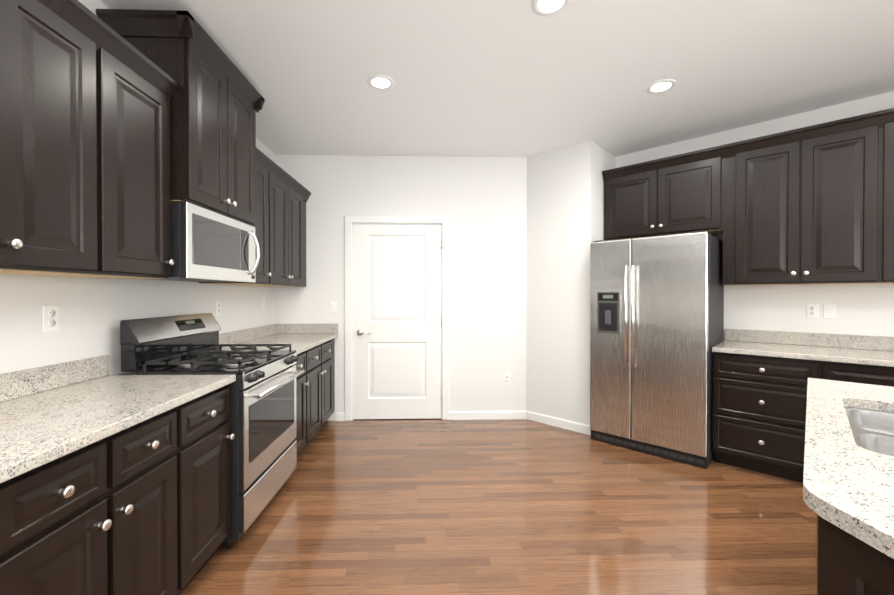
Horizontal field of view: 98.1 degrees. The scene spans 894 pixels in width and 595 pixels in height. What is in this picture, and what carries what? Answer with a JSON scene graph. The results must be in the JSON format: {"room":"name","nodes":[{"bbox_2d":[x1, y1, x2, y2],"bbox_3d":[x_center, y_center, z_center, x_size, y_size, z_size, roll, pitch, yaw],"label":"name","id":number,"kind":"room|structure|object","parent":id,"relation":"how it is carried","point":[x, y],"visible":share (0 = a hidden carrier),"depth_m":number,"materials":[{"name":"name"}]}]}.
{"room":"kitchen","nodes":[
{"label":"kitchen","id":0,"kind":"room"},
{"bbox_2d":[0,0,275,374],"bbox_3d":[-1.708,-0.067,0.184,0.100,2.770,7.900,0,0,-2],"label":"wall","id":1,"kind":"structure","parent":0,"point":[93,312],"depth_m":1.89,"materials":[{"name":"white paint"}]},
{"bbox_2d":[42,305,58,331],"bbox_3d":[-1.699,0.089,1.666,0.009,0.114,0.070,0,0,-2],"label":"electrical outlet","id":2,"kind":"object","parent":1,"relation":"attached to","point":[50,317],"visible":1,"depth_m":1.66,"materials":[{"name":"white plastic"}]},
{"bbox_2d":[0,0,123,278],"bbox_3d":[-1.519,-0.577,1.159,0.330,0.976,0.874,0,0,-2],"label":"upper cabinet","id":3,"kind":"object","parent":1,"relation":"attached to","point":[121,130],"depth_m":1.37,"materials":[{"name":"brown wood"}]},
{"bbox_2d":[0,324,275,399],"bbox_3d":[-1.695,0.339,1.796,0.020,0.101,4.476,0,0,-2],"label":"backsplash","id":4,"kind":"structure","parent":1,"relation":"attached to","point":[24,382],"depth_m":1.71,"materials":[{"name":"beige stone"}]},
{"bbox_2d":[120,36,175,278],"bbox_3d":[-1.536,-0.581,1.696,0.330,0.976,0.498,0,0,-2],"label":"upper cabinet","id":5,"kind":"object","parent":1,"relation":"attached to","point":[145,91],"depth_m":1.78,"materials":[{"name":"brown wood"}]},
{"bbox_2d":[100,12,259,227],"bbox_3d":[-1.518,-0.949,2.324,0.405,0.911,0.755,0,0,-2],"label":"upper cabinet","id":6,"kind":"object","parent":1,"relation":"attached to","point":[214,109],"depth_m":2.10,"materials":[{"name":"brown wood"}]},
{"bbox_2d":[150,201,259,282],"bbox_3d":[-1.491,-0.295,2.330,0.458,0.388,0.752,0,0,-2],"label":"microwave","id":7,"kind":"object","parent":6,"relation":"attached to","point":[207,245],"visible":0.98,"depth_m":2.17,"materials":[{"name":"silver metal"}]},
{"bbox_2d":[216,301,220,315],"bbox_3d":[-1.740,0.082,2.956,0.009,0.114,0.070,0,0,-2],"label":"electrical outlet","id":8,"kind":"object","parent":1,"relation":"attached to","point":[218,308],"visible":1,"depth_m":2.95,"materials":[{"name":"white plastic"}]},
{"bbox_2d":[199,152,275,286],"bbox_3d":[-1.575,-0.591,2.934,0.330,0.976,0.453,0,0,-2],"label":"upper cabinet","id":9,"kind":"object","parent":1,"relation":"attached to","point":[265,235],"depth_m":3.04,"materials":[{"name":"brown wood"}]},
{"bbox_2d":[261,296,264,307],"bbox_3d":[-1.763,0.041,3.725,0.011,0.114,0.070,0,0,-2],"label":"light switch","id":10,"kind":"object","parent":1,"relation":"attached to","point":[262,301],"visible":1,"depth_m":3.71,"materials":[{"name":"white plastic"}]},
{"bbox_2d":[276,164,303,286],"bbox_3d":[-1.591,-0.595,3.449,0.330,0.976,0.874,0,0,-2],"label":"upper cabinet","id":11,"kind":"object","parent":1,"relation":"attached to","point":[289,194],"depth_m":3.52,"materials":[{"name":"brown wood"}]},
{"bbox_2d":[275,155,526,420],"bbox_3d":[-0.447,-0.098,4.226,2.674,2.770,0.300,0,0,-2],"label":"wall","id":12,"kind":"structure","parent":0,"point":[481,202],"depth_m":4.09,"materials":[{"name":"white paint"}]},
{"bbox_2d":[276,324,337,331],"bbox_3d":[-1.444,0.322,4.033,0.622,0.101,0.020,0,0,-2],"label":"backsplash","id":13,"kind":"structure","parent":12,"relation":"attached to","point":[279,327],"depth_m":4.02,"materials":[{"name":"beige stone"}]},
{"bbox_2d":[330,301,336,311],"bbox_3d":[-1.189,0.095,4.048,0.070,0.114,0.011,0,0,-2],"label":"light switch","id":14,"kind":"object","parent":12,"relation":"attached to","point":[333,306],"visible":1,"depth_m":4.05,"materials":[{"name":"white plastic"}]},
{"bbox_2d":[344,216,448,420],"bbox_3d":[-0.524,0.217,4.116,1.093,2.141,0.119,0,0,-2],"label":"door frame","id":15,"kind":"structure","parent":12,"relation":"attached to","point":[349,221],"depth_m":4.05,"materials":[{"name":"white wood"}]},
{"bbox_2d":[353,224,441,418],"bbox_3d":[-0.518,0.256,4.069,0.932,2.048,0.094,0,0,-2],"label":"door","id":16,"kind":"structure","parent":12,"relation":"in","point":[397,322],"depth_m":4.08,"materials":[{"name":"white wood"}]},
{"bbox_2d":[337,411,590,434],"bbox_3d":[0.323,1.247,3.857,2.938,0.085,0.506,0,0,-2],"label":"baseboard","id":17,"kind":"structure","parent":12,"relation":"attached to","point":[532,416],"depth_m":4.09,"materials":[{"name":"white wood"}]},
{"bbox_2d":[504,373,510,383],"bbox_3d":[0.639,0.857,4.112,0.070,0.114,0.009,0,0,-2],"label":"electrical outlet","id":18,"kind":"object","parent":12,"relation":"attached to","point":[507,378],"visible":1,"depth_m":4.11,"materials":[{"name":"white plastic"}]},
{"bbox_2d":[100,0,893,156],"bbox_3d":[2.077,-1.488,0.892,7.950,0.060,9.100,0,0,-2],"label":"ceiling","id":19,"kind":"structure","parent":0,"point":[496,78],"depth_m":2.48,"materials":[{"name":"white paint"}]},
{"bbox_2d":[367,75,393,89],"bbox_3d":[-0.452,-1.468,2.654,0.184,0.007,0.184,0,0,-2],"label":"recessed light","id":20,"kind":"object","parent":19,"relation":"in","point":[380,82],"visible":1,"depth_m":2.65,"materials":[{"name":"white"}]},
{"bbox_2d":[532,0,569,15],"bbox_3d":[0.516,-1.462,1.924,0.184,0.007,0.184,0,0,-2],"label":"recessed light","id":21,"kind":"object","parent":19,"relation":"in","point":[548,6],"visible":1,"depth_m":1.95,"materials":[{"name":"white"}]},
{"bbox_2d":[646,79,675,93],"bbox_3d":[1.491,-1.468,2.705,0.184,0.007,0.184,0,0,-2],"label":"recessed light","id":22,"kind":"object","parent":19,"relation":"in","point":[660,86],"visible":1,"depth_m":2.70,"materials":[{"name":"white"}]},
{"bbox_2d":[180,418,816,594],"bbox_3d":[2.077,1.342,0.914,7.950,0.060,9.100,0,0,-2],"label":"floor","id":23,"kind":"structure","parent":0,"point":[439,506],"depth_m":2.25,"materials":[{"name":"brown wood"}]},
{"bbox_2d":[0,480,11,594],"bbox_3d":[-1.354,0.875,0.563,0.619,0.879,0.690,0,0,-2],"label":"base cabinet","id":24,"kind":"object","parent":23,"relation":"on","point":[5,489],"depth_m":0.93,"materials":[{"name":"brown wood"}]},
{"bbox_2d":[12,404,187,594],"bbox_3d":[-1.375,0.870,1.223,0.619,0.879,0.690,0,0,-2],"label":"base cabinet","id":25,"kind":"object","parent":23,"relation":"on","point":[115,484],"depth_m":1.24,"materials":[{"name":"brown wood"}]},
{"bbox_2d":[0,374,235,483],"bbox_3d":[-1.351,0.415,0.763,0.642,0.035,2.389,0,0,-2],"label":"countertop","id":26,"kind":"structure","parent":25,"relation":"on","point":[39,429],"depth_m":1.34,"materials":[{"name":"beige stone"}]},
{"bbox_2d":[188,386,234,583],"bbox_3d":[-1.392,0.866,1.749,0.619,0.879,0.423,0,0,-2],"label":"base cabinet","id":27,"kind":"object","parent":23,"relation":"on","point":[210,436],"depth_m":1.76,"materials":[{"name":"brown wood"}]},
{"bbox_2d":[120,313,303,548],"bbox_3d":[-1.317,0.706,2.343,0.676,1.191,0.757,0,0,-2],"label":"range","id":28,"kind":"object","parent":23,"relation":"on","point":[262,419],"visible":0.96,"depth_m":2.15,"materials":[{"name":"silver metal"}]},
{"bbox_2d":[294,352,307,455],"bbox_3d":[-1.428,0.857,2.920,0.619,0.879,0.394,0,0,-2],"label":"base cabinet","id":29,"kind":"object","parent":23,"relation":"on","point":[302,363],"depth_m":3.02,"materials":[{"name":"brown wood"}]},
{"bbox_2d":[308,340,334,442],"bbox_3d":[-1.447,0.852,3.504,0.619,0.879,0.836,0,0,-2],"label":"base cabinet","id":30,"kind":"object","parent":23,"relation":"on","point":[321,359],"depth_m":3.49,"materials":[{"name":"brown wood"}]},
{"bbox_2d":[222,332,337,355],"bbox_3d":[-1.434,0.395,3.381,0.642,0.035,1.324,0,0,-2],"label":"countertop","id":31,"kind":"structure","parent":30,"relation":"on","point":[299,341],"depth_m":3.42,"materials":[{"name":"beige stone"}]},
{"bbox_2d":[590,231,723,467],"bbox_3d":[1.850,0.390,3.457,0.900,1.798,0.806,0,1,43],"label":"fridge","id":32,"kind":"object","parent":23,"relation":"on","point":[656,319],"visible":0.98,"depth_m":3.16,"materials":[{"name":"grey metal"}]},
{"bbox_2d":[712,353,823,482],"bbox_3d":[2.485,0.856,3.014,0.848,0.879,0.873,0,0,-2],"label":"base cabinet","id":33,"kind":"object","parent":23,"relation":"on","point":[759,392],"depth_m":2.81,"materials":[{"name":"brown wood"}]},
{"bbox_2d":[712,337,893,386],"bbox_3d":[3.303,0.404,2.228,2.487,0.035,2.487,0,0,-2],"label":"countertop","id":34,"kind":"structure","parent":33,"relation":"on","point":[866,362],"depth_m":2.69,"materials":[{"name":"beige stone"}]},
{"bbox_2d":[824,377,859,382],"bbox_3d":[2.980,0.860,2.549,0.965,0.879,0.985,0,0,-2],"label":"base cabinet","id":35,"kind":"object","parent":23,"relation":"on","point":[827,378],"depth_m":2.53,"materials":[{"name":"brown wood"}]},
{"bbox_2d":[816,518,893,594],"bbox_3d":[1.644,0.875,0.598,1.770,0.880,2.483,0,0,-2],"label":"kitchen island","id":36,"kind":"object","parent":23,"relation":"on","point":[844,566],"depth_m":0.73,"materials":[{"name":"wood"}]},
{"bbox_2d":[803,378,893,561],"bbox_3d":[1.661,0.417,0.578,1.834,0.036,2.616,0,0,-2],"label":"island countertop","id":37,"kind":"structure","parent":36,"relation":"on","point":[848,477],"depth_m":0.95,"materials":[{"name":"beige stone"}]},
{"bbox_2d":[526,140,614,424],"bbox_3d":[1.344,-0.098,4.146,0.687,2.770,0.729,0,1,43],"label":"wall","id":38,"kind":"structure","parent":0,"point":[565,207],"depth_m":3.85,"materials":[{"name":"white paint"}]},
{"bbox_2d":[615,91,893,340],"bbox_3d":[3.843,-0.083,2.231,5.580,2.770,0.100,0,1,43],"label":"wall","id":39,"kind":"structure","parent":0,"point":[865,309],"depth_m":3.11,"materials":[{"name":"white paint"}]},
{"bbox_2d":[602,145,721,240],"bbox_3d":[2.023,-0.905,3.643,0.911,0.673,0.911,0,0,-2],"label":"upper cabinet","id":40,"kind":"object","parent":39,"relation":"attached to","point":[676,194],"depth_m":3.48,"materials":[{"name":"brown wood"}]},
{"bbox_2d":[708,110,881,285],"bbox_3d":[2.685,-0.670,3.002,0.858,1.133,0.859,0,0,-2],"label":"upper cabinet","id":41,"kind":"object","parent":39,"relation":"attached to","point":[812,205],"depth_m":2.84,"materials":[{"name":"brown wood"}]},
{"bbox_2d":[807,304,818,317],"bbox_3d":[2.884,0.106,3.058,0.070,0.114,0.009,0,1,43],"label":"outlet","id":42,"kind":"object","parent":39,"relation":"attached to","point":[812,310],"visible":1,"depth_m":3.06,"materials":[{"name":"white plastic"}]},
{"bbox_2d":[823,304,835,318],"bbox_3d":[2.952,0.106,2.992,0.070,0.114,0.011,0,1,43],"label":"switch","id":43,"kind":"object","parent":39,"relation":"attached to","point":[829,311],"visible":1,"depth_m":2.99,"materials":[{"name":"white plastic"}]},
{"bbox_2d":[882,108,893,283],"bbox_3d":[3.280,-0.666,2.444,0.781,1.133,0.780,0,0,-2],"label":"upper cabinet","id":44,"kind":"object","parent":39,"relation":"attached to","point":[888,114],"depth_m":2.57,"materials":[{"name":"brown wood"}]}
]}

